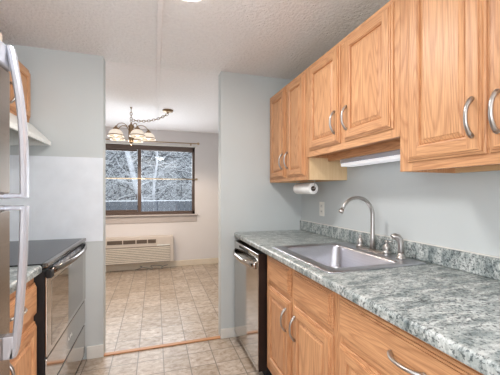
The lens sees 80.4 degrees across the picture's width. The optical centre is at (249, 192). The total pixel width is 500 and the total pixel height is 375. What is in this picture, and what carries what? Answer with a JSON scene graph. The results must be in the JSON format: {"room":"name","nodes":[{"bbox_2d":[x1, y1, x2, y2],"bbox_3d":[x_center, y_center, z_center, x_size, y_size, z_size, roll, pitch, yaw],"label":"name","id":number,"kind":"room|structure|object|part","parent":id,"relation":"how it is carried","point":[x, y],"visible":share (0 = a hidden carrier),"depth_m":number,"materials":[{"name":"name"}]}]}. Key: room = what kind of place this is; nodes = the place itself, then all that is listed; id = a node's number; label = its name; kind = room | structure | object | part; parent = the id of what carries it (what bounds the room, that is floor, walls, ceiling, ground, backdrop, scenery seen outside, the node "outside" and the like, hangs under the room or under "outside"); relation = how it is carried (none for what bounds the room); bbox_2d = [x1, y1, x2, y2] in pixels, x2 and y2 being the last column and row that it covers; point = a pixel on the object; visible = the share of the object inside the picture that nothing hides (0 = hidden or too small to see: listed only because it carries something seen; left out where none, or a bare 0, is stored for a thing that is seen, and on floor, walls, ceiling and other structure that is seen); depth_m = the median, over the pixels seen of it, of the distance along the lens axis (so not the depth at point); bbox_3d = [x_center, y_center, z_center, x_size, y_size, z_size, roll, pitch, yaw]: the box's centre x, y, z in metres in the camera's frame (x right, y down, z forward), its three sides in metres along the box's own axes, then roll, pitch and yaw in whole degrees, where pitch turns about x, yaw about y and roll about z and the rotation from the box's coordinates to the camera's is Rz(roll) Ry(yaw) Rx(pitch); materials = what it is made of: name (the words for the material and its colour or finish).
{"room":"kitchen","nodes":[
{"label":"kitchen","id":0,"kind":"room"},
{"bbox_2d":[5,44,301,359],"bbox_3d":[-1.302,0.109,2.323,3.740,2.350,0.110,0,0,-18],"label":"wall","id":1,"kind":"structure","parent":0,"point":[248,201],"depth_m":2.61,"materials":[{"name":"grey paint"}]},
{"bbox_2d":[0,155,102,241],"bbox_3d":[-1.516,0.055,2.195,0.773,0.648,0.003,0,0,-18],"label":"panel","id":2,"kind":"object","parent":1,"relation":"attached to","point":[65,199],"visible":0.89,"depth_m":2.22,"materials":[{"name":"white laminate"}]},
{"bbox_2d":[87,344,103,359],"bbox_3d":[-1.199,1.235,2.292,0.118,0.098,0.012,0,0,-18],"label":"baseboard","id":3,"kind":"structure","parent":1,"relation":"attached to","point":[96,351],"depth_m":2.29,"materials":[{"name":"white wood"}]},
{"bbox_2d":[221,327,236,338],"bbox_3d":[-0.184,1.242,2.618,0.151,0.085,0.012,0,0,-18],"label":"baseboard","id":4,"kind":"structure","parent":1,"relation":"attached to","point":[226,332],"depth_m":2.61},
{"bbox_2d":[106,127,217,260],"bbox_3d":[-1.730,0.109,5.064,4.600,2.350,0.120,0,0,-18],"label":"wall","id":5,"kind":"structure","parent":0,"point":[198,239],"depth_m":5.25,"materials":[{"name":"beige paint"}]},
{"bbox_2d":[106,235,173,265],"bbox_3d":[-1.837,0.944,4.869,1.117,0.430,0.184,0,0,-18],"label":"air conditioner","id":6,"kind":"object","parent":5,"relation":"attached to","point":[153,248],"visible":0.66,"depth_m":4.80,"materials":[{"name":"beige metal"}]},
{"bbox_2d":[107,241,121,244],"bbox_3d":[-2.146,0.802,4.691,0.220,0.060,0.004,0,0,-18],"label":"vent","id":7,"kind":"object","parent":6,"relation":"attached to","point":[108,242],"depth_m":4.69,"materials":[{"name":"brown metal"}]},
{"bbox_2d":[106,239,150,245],"bbox_3d":[-1.923,0.801,4.766,0.790,0.075,0.004,0,0,-18],"label":"grille","id":8,"kind":"object","parent":6,"relation":"attached to","point":[109,242],"depth_m":4.75,"materials":[{"name":"beige metal"}]},
{"bbox_2d":[123,240,135,243],"bbox_3d":[-1.939,0.802,4.757,0.185,0.060,0.004,0,0,-18],"label":"vent","id":9,"kind":"object","parent":6,"relation":"attached to","point":[124,241],"depth_m":4.76,"materials":[{"name":"brown metal"}]},
{"bbox_3d":[-1.835,1.014,4.789,1.052,0.270,0.012,0,0,-18],"label":"panel","id":10,"kind":"part","parent":6,"relation":"part of","materials":[{"name":"beige metal"}]},
{"bbox_2d":[106,246,169,264],"bbox_3d":[-1.830,1.018,4.779,1.037,0.237,0.010,0,0,-18],"label":"grille","id":11,"kind":"object","parent":6,"relation":"attached to","point":[123,255],"depth_m":4.78,"materials":[{"name":"beige metal"}]},
{"bbox_2d":[136,240,146,243],"bbox_3d":[-1.760,0.802,4.814,0.160,0.060,0.004,0,0,-18],"label":"vent","id":12,"kind":"object","parent":6,"relation":"attached to","point":[137,241],"depth_m":4.81,"materials":[{"name":"brown metal"}]},
{"bbox_2d":[148,239,155,242],"bbox_3d":[-1.611,0.802,4.862,0.125,0.060,0.004,0,0,-18],"label":"vent","id":13,"kind":"object","parent":6,"relation":"attached to","point":[149,240],"depth_m":4.86,"materials":[{"name":"brown metal"}]},
{"bbox_3d":[-1.416,0.814,4.926,0.255,0.150,0.008,0,0,-18],"label":"control door","id":14,"kind":"part","parent":6,"relation":"part of","materials":[{"name":"beige plastic"}]},
{"bbox_2d":[106,142,197,223],"bbox_3d":[-1.862,-0.154,4.979,1.957,1.336,0.140,0,0,-18],"label":"window","id":15,"kind":"structure","parent":5,"relation":"in","point":[129,216],"depth_m":5.00,"materials":[{"name":"brown wood"}]},
{"bbox_3d":[-1.847,-0.810,4.955,1.892,0.024,0.016,0,0,-18],"label":"casing","id":16,"kind":"part","parent":15,"relation":"part of","materials":[{"name":"wood"}]},
{"bbox_3d":[-1.849,0.448,4.939,1.957,0.133,0.055,0,0,-18],"label":"sill","id":17,"kind":"part","parent":15,"relation":"part of","materials":[{"name":"paint"}]},
{"bbox_2d":[106,177,197,179],"bbox_3d":[-1.842,-0.231,4.942,1.917,0.034,0.042,0,0,-18],"label":"curtain rod","id":18,"kind":"object","parent":5,"relation":"attached to","point":[106,177],"visible":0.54,"depth_m":5.01,"materials":[{"name":"beige metal"}]},
{"bbox_2d":[106,139,199,145],"bbox_3d":[-1.897,-0.845,4.895,2.116,0.058,0.098,0,0,-18],"label":"curtain rod","id":19,"kind":"object","parent":5,"relation":"attached to","point":[198,143],"visible":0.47,"depth_m":5.04,"materials":[{"name":"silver metal"}]},
{"bbox_3d":[-1.889,-0.851,4.871,1.980,0.018,0.017,0,0,-18],"label":"rod","id":20,"kind":"part","parent":19,"relation":"part of","materials":[{"name":"beige metal"}]},
{"bbox_2d":[106,258,217,271],"bbox_3d":[-2.062,1.234,4.886,3.620,0.100,0.015,0,0,-18],"label":"baseboard","id":21,"kind":"structure","parent":5,"relation":"attached to","point":[208,260],"depth_m":5.07,"materials":[{"name":"beige wood"}]},
{"bbox_2d":[76,263,263,374],"bbox_3d":[-0.453,1.334,1.083,4.600,0.100,8.540,0,0,-18],"label":"floor","id":22,"kind":"structure","parent":0,"point":[155,306],"depth_m":2.81,"materials":[{"name":"tile"}]},
{"bbox_2d":[0,33,28,374],"bbox_3d":[-1.028,0.361,0.614,0.717,1.846,0.798,0,0,-18],"label":"refrigerator","id":23,"kind":"object","parent":22,"relation":"on","point":[10,343],"visible":1,"depth_m":1.04,"materials":[{"name":"silver metal"}]},
{"bbox_3d":[-0.781,0.643,0.693,0.060,1.162,0.796,0,0,-18],"label":"fresh food door","id":24,"kind":"part","parent":23,"relation":"part of","materials":[{"name":"silver metal"}]},
{"bbox_3d":[-0.781,-0.216,0.693,0.060,0.444,0.796,0,0,-18],"label":"freezer door","id":25,"kind":"part","parent":23,"relation":"part of","materials":[{"name":"silver metal"}]},
{"bbox_3d":[-0.828,0.315,1.049,0.070,0.535,0.036,0,0,-18],"label":"handle","id":26,"kind":"part","parent":23,"relation":"part of","materials":[{"name":"silver metal"}]},
{"bbox_3d":[-0.827,-0.245,1.050,0.067,0.531,0.036,0,0,-18],"label":"handle","id":27,"kind":"part","parent":23,"relation":"part of","materials":[{"name":"silver metal"}]},
{"bbox_2d":[10,278,36,374],"bbox_3d":[-1.249,0.848,1.173,0.654,0.872,0.381,0,0,-18],"label":"base cabinet","id":28,"kind":"object","parent":22,"relation":"on","point":[25,362],"visible":0.44,"depth_m":1.33,"materials":[{"name":"brown wood"}]},
{"bbox_3d":[-0.910,0.704,1.121,0.037,0.138,0.018,0,0,-18],"label":"handle","id":29,"kind":"part","parent":28,"relation":"part of","materials":[{"name":"silver metal"}]},
{"bbox_3d":[-0.937,0.494,1.206,0.040,0.016,0.138,0,0,-18],"label":"handle","id":30,"kind":"part","parent":28,"relation":"part of","materials":[{"name":"silver metal"}]},
{"bbox_3d":[-0.985,0.872,1.266,0.016,0.383,0.245,0,0,-18],"label":"panel","id":31,"kind":"part","parent":28,"relation":"part of","materials":[{"name":"brown wood"}]},
{"bbox_3d":[-0.985,0.515,1.266,0.020,0.158,0.357,0,0,-18],"label":"drawer","id":32,"kind":"part","parent":28,"relation":"part of","materials":[{"name":"brown wood"}]},
{"bbox_3d":[-0.985,0.872,1.266,0.020,0.495,0.357,0,0,-18],"label":"door","id":33,"kind":"part","parent":28,"relation":"part of","materials":[{"name":"brown wood"}]},
{"bbox_2d":[10,265,41,293],"bbox_3d":[-1.261,0.331,1.168,0.631,0.126,0.388,0,0,-18],"label":"countertop","id":34,"kind":"structure","parent":28,"relation":"on","point":[32,271],"depth_m":1.32,"materials":[{"name":"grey stone"}]},
{"bbox_2d":[10,238,86,374],"bbox_3d":[-1.400,0.759,1.775,0.680,1.050,0.854,0,0,-18],"label":"range","id":35,"kind":"object","parent":22,"relation":"on","point":[59,319],"visible":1,"depth_m":1.71,"materials":[{"name":"black metal"}]},
{"bbox_2d":[10,238,81,269],"bbox_3d":[-1.437,0.367,1.763,0.602,0.034,0.854,0,0,-18],"label":"cooktop","id":36,"kind":"object","parent":35,"relation":"in","point":[40,252],"depth_m":1.78,"materials":[{"name":"black glass"}]},
{"bbox_3d":[-1.138,0.360,1.859,0.026,0.024,0.854,0,0,-18],"label":"trim","id":37,"kind":"part","parent":35,"relation":"part of","materials":[{"name":"silver metal"}]},
{"bbox_3d":[-1.137,0.911,1.862,0.008,0.175,0.849,0,0,-18],"label":"panel","id":38,"kind":"part","parent":35,"relation":"part of","materials":[{"name":"silver metal"}]},
{"bbox_3d":[-1.135,0.615,1.863,0.012,0.398,0.849,0,0,-18],"label":"oven door","id":39,"kind":"part","parent":35,"relation":"part of","materials":[{"name":"silver metal"}]},
{"bbox_3d":[-1.137,1.118,1.862,0.008,0.212,0.849,0,0,-18],"label":"drawer","id":40,"kind":"part","parent":35,"relation":"part of","materials":[{"name":"silver metal"}]},
{"bbox_2d":[136,264,167,269],"bbox_3d":[-1.630,1.247,4.927,0.511,0.061,0.081,0,0,-18],"label":"power cord","id":41,"kind":"object","parent":22,"relation":"on","point":[167,264],"visible":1,"depth_m":4.94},
{"bbox_2d":[104,336,220,355],"bbox_3d":[-0.707,1.279,2.474,0.933,0.010,0.040,0,0,-18],"label":"trim","id":42,"kind":"structure","parent":22,"relation":"on","point":[214,337],"depth_m":2.45,"materials":[{"name":"brown wood"}]},
{"bbox_2d":[233,240,271,374],"bbox_3d":[0.229,0.850,2.402,0.696,0.868,0.625,0,0,-18],"label":"dishwasher","id":43,"kind":"object","parent":22,"relation":"on","point":[250,262],"visible":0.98,"depth_m":2.13,"materials":[{"name":"silver metal"}]},
{"bbox_3d":[-0.069,0.509,2.307,0.072,0.048,0.559,0,0,-18],"label":"handle","id":44,"kind":"part","parent":43,"relation":"part of","materials":[{"name":"silver metal"}]},
{"bbox_2d":[267,255,337,374],"bbox_3d":[0.506,0.848,1.708,0.670,0.872,0.815,0,0,-18],"label":"base cabinet","id":45,"kind":"object","parent":22,"relation":"on","point":[302,313],"visible":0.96,"depth_m":1.53,"materials":[{"name":"brown wood"}]},
{"bbox_3d":[0.172,0.865,1.803,0.016,0.397,0.224,0,0,-18],"label":"panel","id":46,"kind":"part","parent":45,"relation":"part of","materials":[{"name":"brown wood"}]},
{"bbox_3d":[0.172,0.502,1.803,0.020,0.157,0.336,0,0,-18],"label":"drawer","id":47,"kind":"part","parent":45,"relation":"part of","materials":[{"name":"brown wood"}]},
{"bbox_3d":[0.172,0.865,1.803,0.020,0.509,0.336,0,0,-18],"label":"door","id":48,"kind":"part","parent":45,"relation":"part of","materials":[{"name":"brown wood"}]},
{"bbox_3d":[0.186,0.722,1.672,0.037,0.138,0.018,0,0,-18],"label":"handle","id":49,"kind":"part","parent":45,"relation":"part of","materials":[{"name":"silver metal"}]},
{"bbox_3d":[0.221,0.722,1.562,0.037,0.138,0.018,0,0,-18],"label":"handle","id":50,"kind":"part","parent":45,"relation":"part of","materials":[{"name":"silver metal"}]},
{"bbox_3d":[0.292,0.865,1.430,0.016,0.397,0.256,0,0,-18],"label":"panel","id":51,"kind":"part","parent":45,"relation":"part of","materials":[{"name":"brown wood"}]},
{"bbox_3d":[0.292,0.502,1.430,0.020,0.157,0.368,0,0,-18],"label":"drawer","id":52,"kind":"part","parent":45,"relation":"part of","materials":[{"name":"brown wood"}]},
{"bbox_3d":[0.292,0.865,1.430,0.020,0.509,0.368,0,0,-18],"label":"door","id":53,"kind":"part","parent":45,"relation":"part of","materials":[{"name":"brown wood"}]},
{"bbox_2d":[338,294,482,374],"bbox_3d":[0.747,0.848,0.956,0.671,0.872,0.762,0,0,-18],"label":"base cabinet","id":54,"kind":"object","parent":22,"relation":"on","point":[368,344],"visible":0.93,"depth_m":0.98,"materials":[{"name":"brown wood"}]},
{"bbox_3d":[0.415,0.865,1.045,0.016,0.397,0.224,0,0,-18],"label":"panel","id":55,"kind":"part","parent":54,"relation":"part of","materials":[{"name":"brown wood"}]},
{"bbox_3d":[0.415,0.865,1.045,0.020,0.509,0.336,0,0,-18],"label":"door","id":56,"kind":"part","parent":54,"relation":"part of","materials":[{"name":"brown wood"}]},
{"bbox_3d":[0.445,0.502,0.865,0.040,0.016,0.138,0,0,-18],"label":"handle","id":57,"kind":"part","parent":54,"relation":"part of","materials":[{"name":"silver metal"}]},
{"bbox_3d":[0.970,0.848,0.321,0.634,0.872,0.579,0,0,-18],"label":"base cabinet","id":58,"kind":"object","parent":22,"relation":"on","visible":0},
{"bbox_2d":[234,220,499,374],"bbox_3d":[0.613,0.329,1.380,0.668,0.131,2.854,0,0,-18],"label":"countertop","id":59,"kind":"structure","parent":58,"relation":"on","point":[450,303],"depth_m":1.12,"materials":[{"name":"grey stone"}]},
{"bbox_2d":[273,242,425,273],"bbox_3d":[0.511,0.442,1.695,0.566,0.185,0.668,0,0,-18],"label":"sink","id":60,"kind":"object","parent":59,"relation":"in","point":[337,257],"visible":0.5,"depth_m":1.82,"materials":[{"name":"silver metal"}]},
{"bbox_2d":[390,233,405,259],"bbox_3d":[0.788,0.282,1.572,0.077,0.134,0.051,0,0,22],"label":"sprayer","id":61,"kind":"object","parent":60,"relation":"on","point":[395,236],"visible":1,"depth_m":1.55,"materials":[{"name":"silver metal"}]},
{"bbox_2d":[339,196,392,255],"bbox_3d":[0.634,0.185,1.737,0.259,0.330,0.280,0,0,-18],"label":"kitchen faucet","id":62,"kind":"object","parent":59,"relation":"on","point":[386,248],"visible":1,"depth_m":1.75,"materials":[{"name":"silver metal"}]},
{"bbox_3d":[0.636,0.179,1.737,0.238,0.318,0.034,0,0,-18],"label":"spout","id":63,"kind":"part","parent":62,"relation":"part of","materials":[{"name":"silver metal"}]},
{"bbox_3d":[0.698,0.302,1.876,0.052,0.072,0.054,0,0,-18],"label":"faucet handle","id":64,"kind":"part","parent":62,"relation":"part of","materials":[{"name":"silver metal"}]},
{"bbox_3d":[0.733,0.344,1.768,0.052,0.012,0.270,0,0,-18],"label":"plate","id":65,"kind":"part","parent":62,"relation":"part of","materials":[{"name":"silver metal"}]},
{"bbox_3d":[0.767,0.302,1.661,0.052,0.072,0.054,0,0,-18],"label":"faucet handle","id":66,"kind":"part","parent":62,"relation":"part of","materials":[{"name":"silver metal"}]},
{"bbox_2d":[0,0,389,133],"bbox_3d":[-0.453,-1.116,1.083,4.600,0.100,8.540,0,0,-18],"label":"ceiling","id":67,"kind":"structure","parent":0,"point":[202,39],"depth_m":2.06,"materials":[{"name":"white paint"}]},
{"bbox_2d":[107,107,172,145],"bbox_3d":[-1.371,-0.825,3.752,0.773,0.482,0.572,0,0,-18],"label":"chandelier","id":68,"kind":"object","parent":67,"relation":"hanging from","point":[135,135],"visible":1,"depth_m":3.69,"materials":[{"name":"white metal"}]},
{"bbox_3d":[-1.603,-0.713,3.538,0.184,0.087,0.184,0,0,-18],"label":"lamp shade","id":69,"kind":"part","parent":68,"relation":"part of","materials":[{"name":"white glass"}]},
{"bbox_3d":[-1.685,-0.713,3.767,0.184,0.087,0.184,0,0,-18],"label":"lamp shade","id":70,"kind":"part","parent":68,"relation":"part of","materials":[{"name":"white glass"}]},
{"bbox_3d":[-1.352,-0.713,3.554,0.184,0.087,0.184,0,0,-18],"label":"lamp shade","id":71,"kind":"part","parent":68,"relation":"part of","materials":[{"name":"white glass"}]},
{"bbox_3d":[-1.292,-0.713,3.767,0.184,0.087,0.184,0,0,-18],"label":"lamp shade","id":72,"kind":"part","parent":68,"relation":"part of","materials":[{"name":"white glass"}]},
{"bbox_3d":[-1.271,-0.956,3.777,0.450,0.142,0.032,0,0,-18],"label":"swag chain","id":73,"kind":"part","parent":68,"relation":"part of","materials":[{"name":"gold metal"}]},
{"bbox_2d":[156,0,163,129],"bbox_3d":[-0.813,-1.062,2.622,0.035,0.009,5.090,0,0,-18],"label":"trim","id":74,"kind":"structure","parent":67,"relation":"attached to","point":[159,2],"depth_m":2.21,"materials":[{"name":"white paint"}]},
{"bbox_2d":[302,161,499,256],"bbox_3d":[0.616,0.109,2.661,0.120,2.350,5.890,0,0,-18],"label":"wall","id":75,"kind":"structure","parent":0,"point":[461,211],"depth_m":1.58,"materials":[{"name":"grey paint"}]},
{"bbox_2d":[270,69,346,182],"bbox_3d":[0.421,-0.477,2.441,0.385,0.777,0.698,0,0,-18],"label":"upper cabinet","id":76,"kind":"object","parent":75,"relation":"attached to","point":[289,162],"visible":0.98,"depth_m":2.24,"materials":[{"name":"brown wood"}]},
{"bbox_3d":[0.234,-0.479,2.541,0.016,0.611,0.193,0,0,-18],"label":"panel","id":77,"kind":"part","parent":76,"relation":"part of","materials":[{"name":"brown wood"}]},
{"bbox_3d":[0.234,-0.479,2.541,0.020,0.723,0.305,0,0,-18],"label":"door","id":78,"kind":"part","parent":76,"relation":"part of","materials":[{"name":"brown wood"}]},
{"bbox_3d":[0.247,-0.251,2.413,0.037,0.138,0.018,0,0,-18],"label":"handle","id":79,"kind":"part","parent":76,"relation":"part of","materials":[{"name":"silver metal"}]},
{"bbox_3d":[0.278,-0.251,2.318,0.037,0.138,0.018,0,0,-18],"label":"handle","id":80,"kind":"part","parent":76,"relation":"part of","materials":[{"name":"silver metal"}]},
{"bbox_3d":[0.300,-0.477,2.402,0.019,0.777,0.698,0,0,-18],"label":"frame","id":81,"kind":"part","parent":76,"relation":"part of","materials":[{"name":"brown wood"}]},
{"bbox_3d":[0.339,-0.479,2.216,0.016,0.611,0.165,0,0,-18],"label":"panel","id":82,"kind":"part","parent":76,"relation":"part of","materials":[{"name":"brown wood"}]},
{"bbox_3d":[0.339,-0.479,2.216,0.020,0.723,0.277,0,0,-18],"label":"door","id":83,"kind":"part","parent":76,"relation":"part of","materials":[{"name":"brown wood"}]},
{"bbox_2d":[296,180,314,188],"bbox_3d":[0.424,-0.056,2.279,0.030,0.064,0.286,0,0,-18],"label":"paper towel holder","id":84,"kind":"object","parent":76,"relation":"attached to","point":[310,180],"visible":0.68,"depth_m":2.18,"materials":[{"name":"black metal"}]},
{"bbox_2d":[293,183,317,193],"bbox_3d":[0.424,-0.028,2.279,0.082,0.082,0.251,0,0,-18],"label":"paper towel roll","id":85,"kind":"object","parent":84,"relation":"hanging from","point":[305,188],"visible":1,"depth_m":2.20,"materials":[{"name":"paper"}]},
{"bbox_2d":[319,202,323,215],"bbox_3d":[0.604,0.139,2.490,0.008,0.118,0.076,0,0,-18],"label":"wall outlet","id":86,"kind":"object","parent":75,"relation":"attached to","point":[321,204],"visible":1,"depth_m":2.49,"materials":[{"name":"white plastic"}]},
{"bbox_2d":[307,0,399,161],"bbox_3d":[0.654,-0.542,1.715,0.385,0.647,0.822,0,0,-18],"label":"upper cabinet","id":87,"kind":"object","parent":75,"relation":"attached to","point":[353,89],"visible":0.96,"depth_m":1.53,"materials":[{"name":"brown wood"}]},
{"bbox_3d":[0.456,-0.563,1.852,0.016,0.440,0.230,0,0,-18],"label":"panel","id":88,"kind":"part","parent":87,"relation":"part of","materials":[{"name":"brown wood"}]},
{"bbox_3d":[0.456,-0.563,1.852,0.020,0.562,0.352,0,0,-18],"label":"door","id":89,"kind":"part","parent":87,"relation":"part of","materials":[{"name":"brown wood"}]},
{"bbox_3d":[0.473,-0.406,1.710,0.037,0.138,0.018,0,0,-18],"label":"handle","id":90,"kind":"part","parent":87,"relation":"part of","materials":[{"name":"silver metal"}]},
{"bbox_3d":[0.507,-0.406,1.604,0.037,0.138,0.018,0,0,-18],"label":"handle","id":91,"kind":"part","parent":87,"relation":"part of","materials":[{"name":"silver metal"}]},
{"bbox_3d":[0.682,-0.242,1.724,0.016,0.046,0.789,0,0,-18],"label":"light rail","id":92,"kind":"part","parent":87,"relation":"part of","materials":[{"name":"brown wood"}]},
{"bbox_3d":[0.576,-0.563,1.478,0.016,0.440,0.231,0,0,-18],"label":"panel","id":93,"kind":"part","parent":87,"relation":"part of","materials":[{"name":"brown wood"}]},
{"bbox_3d":[0.576,-0.563,1.478,0.020,0.562,0.353,0,0,-18],"label":"door","id":94,"kind":"part","parent":87,"relation":"part of","materials":[{"name":"brown wood"}]},
{"bbox_2d":[340,149,399,166],"bbox_3d":[0.740,-0.219,1.755,0.098,0.090,0.560,0,0,-18],"label":"light","id":95,"kind":"object","parent":87,"relation":"attached to","point":[389,156],"visible":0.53,"depth_m":1.72,"materials":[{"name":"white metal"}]},
{"bbox_2d":[300,220,499,279],"bbox_3d":[0.920,0.312,1.479,0.020,0.088,2.854,0,0,-18],"label":"backsplash","id":96,"kind":"structure","parent":75,"relation":"attached to","point":[486,266],"depth_m":1.50,"materials":[{"name":"grey stone"}]},
{"bbox_2d":[400,0,499,172],"bbox_3d":[0.895,-0.477,0.965,0.385,0.777,0.750,0,0,-18],"label":"upper cabinet","id":97,"kind":"object","parent":75,"relation":"attached to","point":[450,49],"visible":1,"depth_m":1.05,"materials":[{"name":"brown wood"}]},
{"bbox_3d":[0.701,-0.484,1.087,0.016,0.598,0.185,0,0,-18],"label":"panel","id":98,"kind":"part","parent":97,"relation":"part of","materials":[{"name":"brown wood"}]},
{"bbox_3d":[0.712,-0.246,0.966,0.037,0.138,0.018,0,0,-18],"label":"handle","id":99,"kind":"part","parent":97,"relation":"part of","materials":[{"name":"silver metal"}]},
{"bbox_3d":[0.735,-0.246,0.893,0.037,0.138,0.018,0,0,-18],"label":"handle","id":100,"kind":"part","parent":97,"relation":"part of","materials":[{"name":"silver metal"}]},
{"bbox_3d":[0.800,-0.484,0.777,0.020,0.720,0.321,0,0,-18],"label":"door","id":101,"kind":"part","parent":97,"relation":"part of","materials":[{"name":"brown wood"}]},
{"bbox_3d":[-1.598,0.109,0.986,0.120,2.350,2.255,0,0,-18],"label":"wall","id":102,"kind":"structure","parent":0,"visible":0},
{"bbox_2d":[9,60,30,122],"bbox_3d":[-1.592,-0.688,1.734,0.347,0.387,0.785,0,0,-18],"label":"upper cabinet","id":103,"kind":"object","parent":102,"relation":"attached to","point":[24,72],"visible":0.3,"depth_m":2.04,"materials":[{"name":"brown wood"}]},
{"bbox_3d":[-1.529,-0.693,1.956,0.016,0.231,0.258,0,0,-18],"label":"panel","id":104,"kind":"part","parent":103,"relation":"part of","materials":[{"name":"brown wood"}]},
{"bbox_2d":[10,113,50,145],"bbox_3d":[-1.550,-0.409,1.745,0.430,0.166,0.780,0,0,-18],"label":"range hood","id":105,"kind":"object","parent":103,"relation":"attached to","point":[35,137],"visible":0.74,"depth_m":2.07,"materials":[{"name":"white metal"}]},
{"label":"outside","id":106,"kind":"structure","parent":0,"visible":0},
{"bbox_3d":[-2.734,1.709,8.517,28.000,0.150,6.510,0,0,-18],"label":"snow","id":107,"kind":"object","parent":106,"visible":0},
{"bbox_2d":[106,151,131,200],"bbox_3d":[-5.038,-1.270,9.191,2.440,5.834,0.857,0,0,-34],"label":"tree","id":108,"kind":"object","parent":107,"relation":"on","point":[117,151],"visible":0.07,"depth_m":9.51,"materials":[{"name":"white plant"}]},
{"bbox_2d":[113,150,164,204],"bbox_3d":[-3.951,-1.149,9.726,2.621,5.616,1.308,0,0,-18],"label":"tree","id":109,"kind":"object","parent":107,"relation":"on","point":[128,154],"visible":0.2,"depth_m":9.49,"materials":[{"name":"white plant"}]},
{"bbox_2d":[106,150,191,210],"bbox_3d":[-3.898,-1.164,11.036,11.953,7.482,4.328,0,0,-18],"label":"branches","id":110,"kind":"object","parent":107,"relation":"on","point":[159,153],"visible":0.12,"depth_m":10.75,"materials":[{"name":"grey plant"}]},
{"bbox_2d":[106,200,191,210],"bbox_3d":[-3.141,0.934,9.150,6.810,1.400,0.156,0,0,-18],"label":"fence","id":111,"kind":"object","parent":107,"relation":"on","point":[172,205],"visible":0.14,"depth_m":9.14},
{"bbox_2d":[119,151,190,210],"bbox_3d":[-3.196,-1.029,9.842,2.712,5.349,1.059,0,0,-18],"label":"tree","id":112,"kind":"object","parent":107,"relation":"on","point":[153,189],"visible":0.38,"depth_m":9.83,"materials":[{"name":"white plant"}]},
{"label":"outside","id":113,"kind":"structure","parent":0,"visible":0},
{"bbox_2d":[106,151,191,209],"bbox_3d":[-6.019,-2.397,18.755,32.000,8.346,15.777,0,0,-18],"label":"hillside","id":114,"kind":"structure","parent":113,"point":[190,154],"depth_m":16.59,"materials":[{"name":"white snow"}]}
]}

